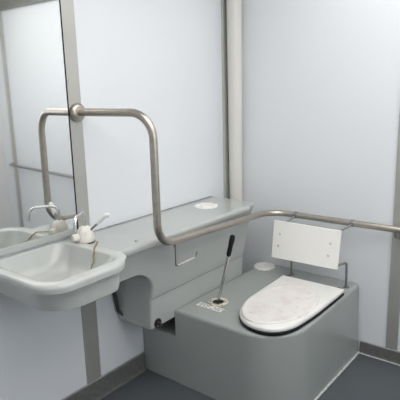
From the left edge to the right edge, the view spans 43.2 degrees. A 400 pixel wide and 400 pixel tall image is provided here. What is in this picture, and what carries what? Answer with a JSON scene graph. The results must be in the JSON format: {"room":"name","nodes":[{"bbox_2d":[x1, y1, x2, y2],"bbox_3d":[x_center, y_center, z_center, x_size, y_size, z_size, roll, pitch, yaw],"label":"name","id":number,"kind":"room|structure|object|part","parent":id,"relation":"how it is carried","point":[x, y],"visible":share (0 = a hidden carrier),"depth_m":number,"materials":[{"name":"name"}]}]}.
{"room":"public restroom","nodes":[
{"label":"public restroom","id":0,"kind":"room"},
{"bbox_2d":[0,0,223,399],"bbox_3d":[-0.883,-0.098,1.853,0.100,2.360,3.550,8,16,37],"label":"wall","id":1,"kind":"structure","parent":0,"point":[160,59],"depth_m":2.44,"materials":[{"name":"white paint"}]},
{"bbox_2d":[0,0,78,255],"bbox_3d":[-0.759,-0.395,1.860,0.017,1.232,0.655,8,16,37],"label":"mirror","id":2,"kind":"object","parent":1,"relation":"attached to","point":[38,203],"visible":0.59,"depth_m":2.00,"materials":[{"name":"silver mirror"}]},
{"bbox_3d":[-0.748,0.194,1.984,0.017,0.027,0.640,8,16,37],"label":"rail","id":3,"kind":"part","parent":2,"relation":"part of","materials":[{"name":"grey plastic"}]},
{"bbox_2d":[60,0,100,383],"bbox_3d":[-0.536,-0.229,2.188,0.008,2.265,0.083,8,16,37],"label":"trim","id":4,"kind":"structure","parent":1,"relation":"attached to","point":[88,311],"depth_m":2.21,"materials":[{"name":"grey metal"}]},
{"bbox_2d":[62,352,145,399],"bbox_3d":[-1.069,1.088,1.736,0.020,0.106,2.505,8,16,37],"label":"baseboard","id":5,"kind":"structure","parent":1,"relation":"attached to","point":[122,374],"depth_m":2.51,"materials":[{"name":"grey plastic"}]},
{"bbox_2d":[113,292,122,315],"bbox_3d":[-0.421,0.440,2.409,0.052,0.322,0.169,7,15,33],"label":"pipe","id":6,"kind":"object","parent":1,"relation":"attached to","point":[114,293],"visible":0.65,"depth_m":2.47,"materials":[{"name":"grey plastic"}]},
{"bbox_2d":[0,196,253,329],"bbox_3d":[-0.206,0.364,2.370,0.439,0.490,1.462,8,16,37],"label":"washbasin","id":7,"kind":"object","parent":1,"relation":"attached to","point":[127,259],"visible":0.99,"depth_m":2.32,"materials":[{"name":"grey plastic"}]},
{"bbox_2d":[0,239,125,310],"bbox_3d":[-0.533,0.294,1.932,0.437,0.131,0.413,8,16,37],"label":"basin","id":8,"kind":"object","parent":7,"relation":"in","point":[66,274],"depth_m":1.88,"materials":[{"name":"white ceramic"}]},
{"bbox_3d":[-0.432,0.239,2.058,0.026,0.100,0.214,-1,12,4],"label":"plug chain","id":9,"kind":"part","parent":7,"relation":"part of","materials":[{"name":"gold metal"}]},
{"bbox_2d":[70,197,253,256],"bbox_3d":[-0.131,0.112,2.511,0.327,0.035,1.061,8,16,37],"label":"countertop","id":10,"kind":"structure","parent":7,"relation":"on","point":[184,219],"depth_m":2.41,"materials":[{"name":"grey plastic"}]},
{"bbox_2d":[71,211,110,243],"bbox_3d":[-0.479,0.119,2.103,0.160,0.144,0.165,8,16,37],"label":"tap","id":11,"kind":"object","parent":10,"relation":"on","point":[85,234],"visible":1,"depth_m":2.13,"materials":[{"name":"white plastic"}]},
{"bbox_3d":[-0.522,0.161,2.137,0.039,0.035,0.034,-11,16,-36],"label":"knob","id":12,"kind":"part","parent":11,"relation":"part of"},
{"bbox_3d":[-0.496,0.099,2.083,0.013,0.094,0.143,-1,12,4],"label":"spout","id":13,"kind":"part","parent":11,"relation":"part of","materials":[{"name":"silver metal"}]},
{"bbox_3d":[-0.406,0.080,2.115,0.067,0.054,0.020,3,13,17],"label":"lever handle","id":14,"kind":"part","parent":11,"relation":"part of","materials":[{"name":"white plastic"}]},
{"bbox_2d":[221,0,229,198],"bbox_3d":[0.164,-0.588,3.022,0.012,1.960,0.088,8,16,37],"label":"trim","id":15,"kind":"structure","parent":1,"relation":"attached to","point":[223,2],"depth_m":3.00,"materials":[{"name":"grey metal"}]},
{"bbox_2d":[69,102,399,245],"bbox_3d":[0.311,-0.134,2.469,1.786,0.729,0.689,-4,13,-10],"label":"grab rail","id":16,"kind":"object","parent":1,"relation":"attached to","point":[77,112],"visible":1,"depth_m":2.13,"materials":[{"name":"metal"}]},
{"bbox_2d":[174,244,197,266],"bbox_3d":[-0.062,0.232,2.287,0.012,0.112,0.159,8,16,37],"label":"holder","id":17,"kind":"object","parent":16,"relation":"hanging from","point":[175,246],"visible":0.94,"depth_m":2.26,"materials":[{"name":"silver metal"}]},
{"bbox_2d":[100,353,399,399],"bbox_3d":[0.216,1.258,1.291,2.820,0.100,3.550,8,16,37],"label":"floor","id":18,"kind":"structure","parent":0,"point":[365,377],"depth_m":2.52,"materials":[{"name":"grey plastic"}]},
{"bbox_2d":[143,262,359,399],"bbox_3d":[0.298,0.660,2.724,0.867,0.449,0.838,8,16,37],"label":"toilet","id":19,"kind":"object","parent":18,"relation":"on","point":[279,335],"visible":1,"depth_m":2.43,"materials":[{"name":"grey plastic"}]},
{"bbox_2d":[208,234,234,306],"bbox_3d":[0.109,0.338,2.520,0.148,0.372,0.106,1,13,12],"label":"flush lever","id":20,"kind":"object","parent":19,"relation":"on","point":[219,301],"visible":1,"depth_m":2.52,"materials":[{"name":"black metal"}]},
{"bbox_3d":[0.116,0.390,2.515,0.084,0.273,0.016,8,16,37],"label":"rod","id":21,"kind":"part","parent":20,"relation":"part of","materials":[{"name":"silver metal"}]},
{"bbox_3d":[0.392,0.495,2.443,0.316,0.012,0.514,8,16,37],"label":"lid panel","id":22,"kind":"part","parent":19,"relation":"part of","materials":[{"name":"white plastic"}]},
{"bbox_3d":[0.411,0.504,2.474,0.361,0.022,0.614,8,16,37],"label":"lid","id":23,"kind":"part","parent":19,"relation":"part of","materials":[{"name":"white plastic"}]},
{"bbox_2d":[271,211,354,288],"bbox_3d":[0.610,0.269,2.764,0.442,0.376,0.114,8,16,37],"label":"backrest","id":24,"kind":"object","parent":19,"relation":"on","point":[306,244],"visible":0.99,"depth_m":2.73,"materials":[{"name":"white plastic"}]},
{"bbox_3d":[0.748,0.401,2.682,0.089,0.141,0.014,-7,14,-25],"label":"rod","id":25,"kind":"part","parent":24,"relation":"part of","materials":[{"name":"silver metal"}]},
{"bbox_2d":[242,0,399,350],"bbox_3d":[1.251,-0.261,2.344,2.620,2.360,0.100,8,16,37],"label":"wall","id":26,"kind":"structure","parent":0,"point":[321,78],"depth_m":2.73,"materials":[{"name":"white paint"}]},
{"bbox_2d":[226,0,242,259],"bbox_3d":[0.207,-0.579,2.974,0.092,1.958,0.092,8,16,37],"label":"vent pipe","id":27,"kind":"object","parent":26,"relation":"attached to","point":[233,7],"visible":0.7,"depth_m":2.93,"materials":[{"name":"white plastic"}]},
{"bbox_2d":[359,340,399,365],"bbox_3d":[1.580,0.917,2.280,1.758,0.073,0.027,8,16,37],"label":"baseboard","id":28,"kind":"structure","parent":26,"relation":"attached to","point":[368,349],"depth_m":2.75,"materials":[{"name":"grey plastic"}]},
{"bbox_2d":[386,113,399,350],"bbox_3d":[0.999,-0.314,2.465,0.060,2.296,0.008,8,16,37],"label":"trim","id":29,"kind":"structure","parent":26,"relation":"attached to","point":[393,315],"depth_m":2.62,"materials":[{"name":"grey metal"}]}
]}

